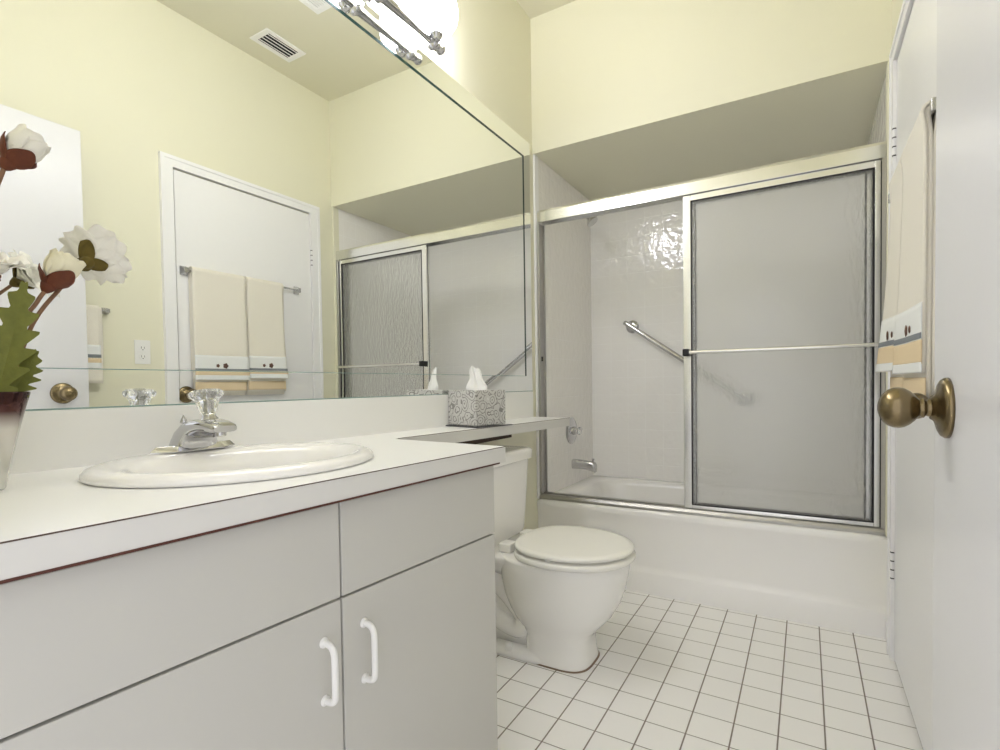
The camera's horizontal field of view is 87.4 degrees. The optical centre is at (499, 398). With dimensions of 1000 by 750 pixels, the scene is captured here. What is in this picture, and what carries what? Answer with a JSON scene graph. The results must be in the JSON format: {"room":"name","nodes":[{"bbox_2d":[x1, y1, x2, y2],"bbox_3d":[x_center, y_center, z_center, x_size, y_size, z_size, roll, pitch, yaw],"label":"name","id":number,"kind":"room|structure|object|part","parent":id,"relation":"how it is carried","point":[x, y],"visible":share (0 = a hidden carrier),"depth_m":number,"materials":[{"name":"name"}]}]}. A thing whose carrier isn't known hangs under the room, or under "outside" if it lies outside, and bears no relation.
{"room":"bathroom","nodes":[
{"label":"bathroom","id":0,"kind":"room"},
{"bbox_2d":[149,388,236,454],"bbox_3d":[-0.645,0.046,1.102,0.157,0.132,0.156,-2,2,-29],"label":"faucet","id":1,"kind":"object","parent":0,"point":[197,434],"visible":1,"depth_m":1.09,"materials":[{"name":"silver metal"}]},
{"bbox_3d":[-0.679,0.046,1.122,0.015,0.020,0.015,0,2,30],"label":"lift rod knob","id":2,"kind":"part","parent":1,"relation":"part of","materials":[{"name":"silver metal"}]},
{"bbox_3d":[-0.658,0.105,1.130,0.052,0.014,0.183,0,2,30],"label":"plate","id":3,"kind":"part","parent":1,"relation":"part of","materials":[{"name":"silver metal"}]},
{"bbox_3d":[-0.627,0.074,1.111,0.149,0.062,0.092,0,2,30],"label":"spout","id":4,"kind":"part","parent":1,"relation":"part of","materials":[{"name":"silver metal"}]},
{"bbox_3d":[-0.628,0.008,1.118,0.069,0.056,0.068,0,2,30],"label":"handle knob","id":5,"kind":"part","parent":1,"relation":"part of","materials":[{"name":"clear glass"}]},
{"bbox_3d":[-0.621,0.042,1.118,0.040,0.023,0.040,0,2,30],"label":"handle stem","id":6,"kind":"part","parent":1,"relation":"part of","materials":[{"name":"silver metal"}]},
{"bbox_2d":[41,0,592,530],"bbox_3d":[-0.249,-0.501,2.145,0.108,2.945,3.440,0,2,30],"label":"wall","id":7,"kind":"structure","parent":0,"point":[567,244],"depth_m":2.86,"materials":[{"name":"yellow paint"}]},
{"bbox_2d":[0,0,532,410],"bbox_3d":[-0.427,-0.648,1.740,0.008,1.291,2.330,0,2,30],"label":"bathroom mirror","id":8,"kind":"object","parent":7,"relation":"attached to","point":[303,203],"visible":0.99,"depth_m":1.38,"materials":[{"name":"white mirror"}]},
{"bbox_2d":[9,391,532,474],"bbox_3d":[-0.421,0.066,1.743,0.019,0.135,2.331,0,2,30],"label":"backsplash","id":9,"kind":"structure","parent":7,"relation":"attached to","point":[47,439],"depth_m":1.30,"materials":[{"name":"white laminate"}]},
{"bbox_2d":[364,0,457,55],"bbox_3d":[-0.455,-1.369,1.532,0.170,0.188,1.028,0,2,30],"label":"vanity light","id":10,"kind":"object","parent":7,"relation":"attached to","point":[435,21],"visible":1,"depth_m":1.85,"materials":[{"name":"white glass"}]},
{"bbox_3d":[-0.233,-1.399,1.903,0.162,0.152,0.162,0,2,30],"label":"globe","id":11,"kind":"part","parent":10,"relation":"part of","materials":[{"name":"white glass"}]},
{"bbox_2d":[533,154,539,498],"bbox_3d":[0.202,-0.376,2.814,0.012,1.837,0.047,0,2,30],"label":"trim","id":12,"kind":"structure","parent":7,"relation":"attached to","point":[535,158],"depth_m":2.79,"materials":[{"name":"white paint"}]},
{"bbox_2d":[566,417,581,443],"bbox_3d":[0.466,0.200,3.194,0.068,0.164,0.164,0,2,30],"label":"shower valve","id":13,"kind":"object","parent":7,"relation":"attached to","point":[572,430],"visible":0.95,"depth_m":3.18,"materials":[{"name":"silver metal"}]},
{"bbox_3d":[0.485,0.200,3.182,0.022,0.050,0.052,0,2,30],"label":"valve handle","id":14,"kind":"part","parent":13,"relation":"part of","materials":[{"name":"clear plastic"}]},
{"bbox_2d":[572,458,596,472],"bbox_3d":[0.518,0.411,3.205,0.148,0.086,0.054,0,2,30],"label":"tub spout","id":15,"kind":"object","parent":7,"relation":"attached to","point":[576,463],"visible":1,"depth_m":3.18,"materials":[{"name":"silver metal"}]},
{"bbox_2d":[586,216,597,226],"bbox_3d":[0.508,-1.107,3.166,0.170,0.147,0.072,0,2,30],"label":"shower","id":16,"kind":"object","parent":7,"relation":"attached to","point":[591,221],"visible":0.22,"depth_m":3.13,"materials":[{"name":"silver metal"}]},
{"bbox_2d":[536,141,885,535],"bbox_3d":[0.866,-0.228,2.441,1.509,1.540,0.108,0,2,30],"label":"shower door","id":17,"kind":"structure","parent":7,"relation":"attached to","point":[784,263],"depth_m":2.24,"materials":[{"name":"glass"}]},
{"bbox_3d":[0.864,-0.968,2.437,1.508,0.062,0.074,0,2,30],"label":"header rail","id":18,"kind":"part","parent":17,"relation":"part of","materials":[{"name":"metal"}]},
{"bbox_3d":[1.182,-0.222,2.257,0.747,1.473,0.012,0,2,30],"label":"door panel","id":19,"kind":"part","parent":17,"relation":"part of","materials":[{"name":"glass"}]},
{"bbox_3d":[1.188,-0.205,2.253,0.685,1.399,0.005,0,2,30],"label":"glass pane","id":20,"kind":"part","parent":17,"relation":"part of","materials":[{"name":"white"}]},
{"bbox_2d":[516,0,575,18],"bbox_3d":[0.218,-2.011,1.331,1.735,0.100,2.594,0,2,30],"label":"ceiling","id":21,"kind":"structure","parent":0,"point":[532,8],"depth_m":2.66,"materials":[{"name":"paint"}]},
{"bbox_2d":[591,200,683,481],"bbox_3d":[1.301,-0.198,3.185,1.535,2.242,0.100,0,2,30],"label":"wall","id":22,"kind":"structure","parent":0,"point":[637,254],"depth_m":3.36,"materials":[{"name":"white tile"}]},
{"bbox_2d":[623,320,683,362],"bbox_3d":[1.129,-0.226,3.184,0.754,0.548,0.072,0,2,30],"label":"grab bar","id":23,"kind":"object","parent":22,"relation":"attached to","point":[632,326],"visible":0.56,"depth_m":3.26,"materials":[{"name":"silver metal"}]},
{"bbox_2d":[496,590,922,749],"bbox_3d":[0.009,1.037,0.976,1.735,0.080,3.434,0,2,30],"label":"floor","id":24,"kind":"structure","parent":0,"point":[668,673],"depth_m":1.74,"materials":[{"name":"white tile"}]},
{"bbox_2d":[0,466,497,749],"bbox_3d":[-0.495,0.586,1.031,0.585,0.835,0.998,0,2,30],"label":"vanity cabinet","id":25,"kind":"object","parent":24,"relation":"on","point":[366,622],"visible":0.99,"depth_m":0.79,"materials":[{"name":"white laminate"}]},
{"bbox_3d":[-0.406,0.660,0.695,0.018,0.641,0.498,0,2,31],"label":"cabinet door","id":26,"kind":"part","parent":25,"relation":"part of","materials":[{"name":"white laminate"}]},
{"bbox_2d":[0,391,569,583],"bbox_3d":[-0.172,0.094,1.598,0.594,0.192,2.331,0,2,30],"label":"countertop","id":27,"kind":"structure","parent":25,"relation":"on","point":[51,520],"depth_m":0.97,"materials":[{"name":"white laminate"}]},
{"bbox_2d":[0,391,30,489],"bbox_3d":[-0.763,0.064,0.779,0.100,0.147,0.100,0,2,30],"label":"vase","id":28,"kind":"object","parent":27,"relation":"on","point":[13,405],"visible":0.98,"depth_m":0.78,"materials":[{"name":"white glass"}]},
{"bbox_2d":[0,251,29,280],"bbox_3d":[-0.775,-0.075,0.782,0.096,0.327,0.112,0,2,30],"label":"rose","id":29,"kind":"object","parent":28,"relation":"in","point":[6,262],"visible":1,"depth_m":0.80,"materials":[{"name":"white plant"}]},
{"bbox_2d":[0,281,42,396],"bbox_3d":[-0.735,-0.034,0.785,0.075,0.283,0.032,-2,2,-43],"label":"leaf spray","id":30,"kind":"object","parent":28,"relation":"in","point":[14,334],"visible":0.97,"depth_m":0.79,"materials":[{"name":"green plant"}]},
{"bbox_3d":[-0.732,-0.031,0.794,0.028,0.088,0.056,0,2,30],"label":"blade","id":31,"kind":"part","parent":30,"relation":"part of","materials":[{"name":"green plant"}]},
{"bbox_2d":[0,124,50,184],"bbox_3d":[-0.742,-0.167,0.801,0.054,0.507,0.094,0,2,30],"label":"rose","id":32,"kind":"object","parent":28,"relation":"in","point":[22,148],"visible":1,"depth_m":0.79,"materials":[{"name":"white plant"}]},
{"bbox_3d":[-0.762,-0.132,0.784,0.045,0.439,0.007,-2,2,-41],"label":"stem","id":33,"kind":"part","parent":32,"relation":"part of","materials":[{"name":"brown plant"}]},
{"bbox_2d":[28,248,85,311],"bbox_3d":[-0.729,-0.079,0.830,0.054,0.330,0.123,0,2,30],"label":"rose","id":34,"kind":"object","parent":28,"relation":"in","point":[60,270],"visible":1,"depth_m":0.84,"materials":[{"name":"beige plant"}]},
{"bbox_3d":[-0.743,-0.043,0.811,0.009,0.262,0.075,0,2,25],"label":"stem","id":35,"kind":"part","parent":34,"relation":"part of","materials":[{"name":"brown plant"}]},
{"bbox_2d":[18,224,131,366],"bbox_3d":[-0.757,-0.110,0.897,0.102,0.390,0.209,0,2,30],"label":"rose","id":36,"kind":"object","parent":28,"relation":"in","point":[104,258],"visible":0.84,"depth_m":0.93,"materials":[{"name":"white plant"}]},
{"bbox_3d":[-0.741,-0.074,0.849,0.012,0.321,0.142,0,2,20],"label":"stem","id":37,"kind":"part","parent":36,"relation":"part of","materials":[{"name":"brown plant"}]},
{"bbox_2d":[78,442,373,487],"bbox_3d":[-0.503,0.191,1.042,0.452,0.162,0.532,0,2,30],"label":"sink","id":38,"kind":"object","parent":27,"relation":"in","point":[253,462],"visible":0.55,"depth_m":0.98,"materials":[{"name":"white ceramic"}]},
{"bbox_2d":[446,424,511,427],"bbox_3d":[-0.091,0.107,2.091,0.200,0.006,0.200,1,2,45],"label":"tray","id":39,"kind":"object","parent":27,"relation":"on","point":[495,424],"visible":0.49,"depth_m":2.02,"materials":[{"name":"grey glass"}]},
{"bbox_2d":[448,366,505,425],"bbox_3d":[-0.093,-0.013,2.088,0.162,0.233,0.162,1,2,45],"label":"tissue box","id":40,"kind":"object","parent":39,"relation":"on","point":[476,405],"visible":1,"depth_m":2.04,"materials":[{"name":"grey cardboard"}]},
{"bbox_3d":[-0.278,0.453,0.858,0.032,0.115,0.018,0,2,30],"label":"handle","id":41,"kind":"part","parent":25,"relation":"part of","materials":[{"name":"white plastic"}]},
{"bbox_3d":[-0.232,0.454,0.934,0.032,0.119,0.018,0,2,30],"label":"handle","id":42,"kind":"part","parent":25,"relation":"part of","materials":[{"name":"white plastic"}]},
{"bbox_3d":[-0.151,0.259,1.111,0.018,0.174,0.494,0,2,31],"label":"drawer","id":43,"kind":"part","parent":25,"relation":"part of","materials":[{"name":"white laminate"}]},
{"bbox_3d":[-0.145,0.651,1.121,0.018,0.629,0.494,0,2,31],"label":"cabinet door","id":44,"kind":"part","parent":25,"relation":"part of","materials":[{"name":"white laminate"}]},
{"bbox_2d":[491,445,635,673],"bbox_3d":[0.158,0.595,2.014,0.720,0.748,0.514,0,2,30],"label":"toilet","id":45,"kind":"object","parent":24,"relation":"on","point":[556,586],"visible":0.73,"depth_m":1.87,"materials":[{"name":"white ceramic"}]},
{"bbox_3d":[-0.064,0.425,2.138,0.191,0.312,0.480,0,2,30],"label":"tank","id":46,"kind":"part","parent":45,"relation":"part of","materials":[{"name":"white ceramic"}]},
{"bbox_3d":[-0.065,0.245,2.132,0.216,0.048,0.514,0,2,30],"label":"tank lid","id":47,"kind":"part","parent":45,"relation":"part of","materials":[{"name":"white ceramic"}]},
{"bbox_3d":[0.281,0.566,1.941,0.434,0.020,0.416,0,2,30],"label":"seat","id":48,"kind":"part","parent":45,"relation":"part of","materials":[{"name":"white plastic"}]},
{"bbox_3d":[0.279,0.537,1.941,0.429,0.022,0.408,0,2,30],"label":"lid","id":49,"kind":"part","parent":45,"relation":"part of","materials":[{"name":"white plastic"}]},
{"bbox_2d":[537,475,886,638],"bbox_3d":[1.075,0.734,2.798,1.529,0.405,0.843,0,2,30],"label":"bathtub","id":50,"kind":"object","parent":24,"relation":"on","point":[832,579],"visible":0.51,"depth_m":2.32,"materials":[{"name":"white ceramic"}]},
{"bbox_2d":[530,0,891,199],"bbox_3d":[1.066,-1.658,2.783,1.535,0.703,0.946,0,2,30],"label":"wall","id":51,"kind":"structure","parent":0,"point":[627,96],"depth_m":2.47,"materials":[{"name":"yellow paint"}]},
{"bbox_2d":[867,0,902,144],"bbox_3d":[1.155,-0.501,1.324,0.108,2.945,3.440,0,2,30],"label":"wall","id":52,"kind":"structure","parent":0,"point":[878,130],"depth_m":2.17,"materials":[{"name":"yellow paint"}]},
{"bbox_2d":[885,618,886,641],"bbox_3d":[0.917,0.941,1.020,0.012,0.085,2.392,0,2,30],"label":"baseboard","id":53,"kind":"structure","parent":52,"relation":"attached to","point":[886,618],"depth_m":2.03,"materials":[{"name":"white paint"}]},
{"bbox_2d":[885,61,888,536],"bbox_3d":[1.517,-0.375,2.046,0.012,1.837,0.047,0,2,30],"label":"trim","id":54,"kind":"structure","parent":52,"relation":"attached to","point":[887,66],"depth_m":2.03,"materials":[{"name":"white paint"}]},
{"bbox_2d":[887,0,914,661],"bbox_3d":[1.195,-0.134,1.504,0.021,2.200,0.980,0,2,30],"label":"trim","id":55,"kind":"structure","parent":52,"relation":"attached to","point":[907,5],"depth_m":1.88,"materials":[{"name":"white paint"}]},
{"bbox_2d":[890,0,936,749],"bbox_3d":[1.179,-0.108,1.513,0.117,2.125,0.864,0,2,30],"label":"door","id":56,"kind":"structure","parent":52,"relation":"in","point":[917,59],"depth_m":1.51,"materials":[{"name":"white paint"}]},
{"bbox_2d":[888,97,935,202],"bbox_3d":[1.153,-0.664,1.459,0.036,0.047,0.725,0,2,30],"label":"towel bar","id":57,"kind":"object","parent":56,"relation":"attached to","point":[932,110],"visible":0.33,"depth_m":1.16,"materials":[{"name":"silver metal"}]},
{"bbox_2d":[875,158,902,371],"bbox_3d":[1.186,-0.385,1.563,0.081,0.611,0.240,0,2,30],"label":"hand towel","id":58,"kind":"object","parent":57,"relation":"hanging from","point":[884,363],"visible":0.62,"depth_m":1.58,"materials":[{"name":"beige fabric"}]},
{"bbox_2d":[890,372,903,388],"bbox_3d":[1.202,-0.334,1.560,0.034,0.698,0.250,0,2,30],"label":"bath towel","id":59,"kind":"object","parent":57,"relation":"hanging from","point":[895,380],"visible":0.1,"depth_m":1.59,"materials":[{"name":"beige fabric"}]},
{"bbox_2d":[892,100,929,374],"bbox_3d":[1.055,-0.372,1.323,0.065,0.621,0.297,0,2,30],"label":"hand towel","id":60,"kind":"object","parent":57,"relation":"hanging from","point":[909,353],"visible":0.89,"depth_m":1.29,"materials":[{"name":"beige fabric"}]},
{"bbox_2d":[902,104,935,397],"bbox_3d":[1.062,-0.326,1.321,0.034,0.698,0.291,0,2,30],"label":"bath towel","id":61,"kind":"object","parent":57,"relation":"hanging from","point":[923,383],"visible":0.23,"depth_m":1.20,"materials":[{"name":"beige fabric"}]},
{"bbox_3d":[0.980,-0.654,1.162,0.036,0.047,0.036,0,2,30],"label":"post","id":62,"kind":"part","parent":57,"relation":"part of","materials":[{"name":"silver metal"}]},
{"bbox_3d":[0.961,0.018,1.194,0.063,0.060,0.060,0,2,30],"label":"knob","id":63,"kind":"part","parent":56,"relation":"part of","materials":[{"name":"gold metal"}]},
{"bbox_3d":[-0.390,-0.453,0.294,1.535,2.945,0.100,0,2,30],"label":"wall","id":64,"kind":"structure","parent":0,"visible":0},
{"bbox_2d":[877,0,999,749],"bbox_3d":[0.432,-0.064,0.441,0.116,2.113,0.901,0,2,30],"label":"door","id":65,"kind":"structure","parent":64,"relation":"in","point":[963,408],"depth_m":0.66,"materials":[{"name":"grey paint"}]},
{"bbox_3d":[0.591,0.014,0.764,0.063,0.060,0.060,0,2,30],"label":"knob","id":66,"kind":"part","parent":65,"relation":"part of","materials":[{"name":"gold metal"}]}
]}

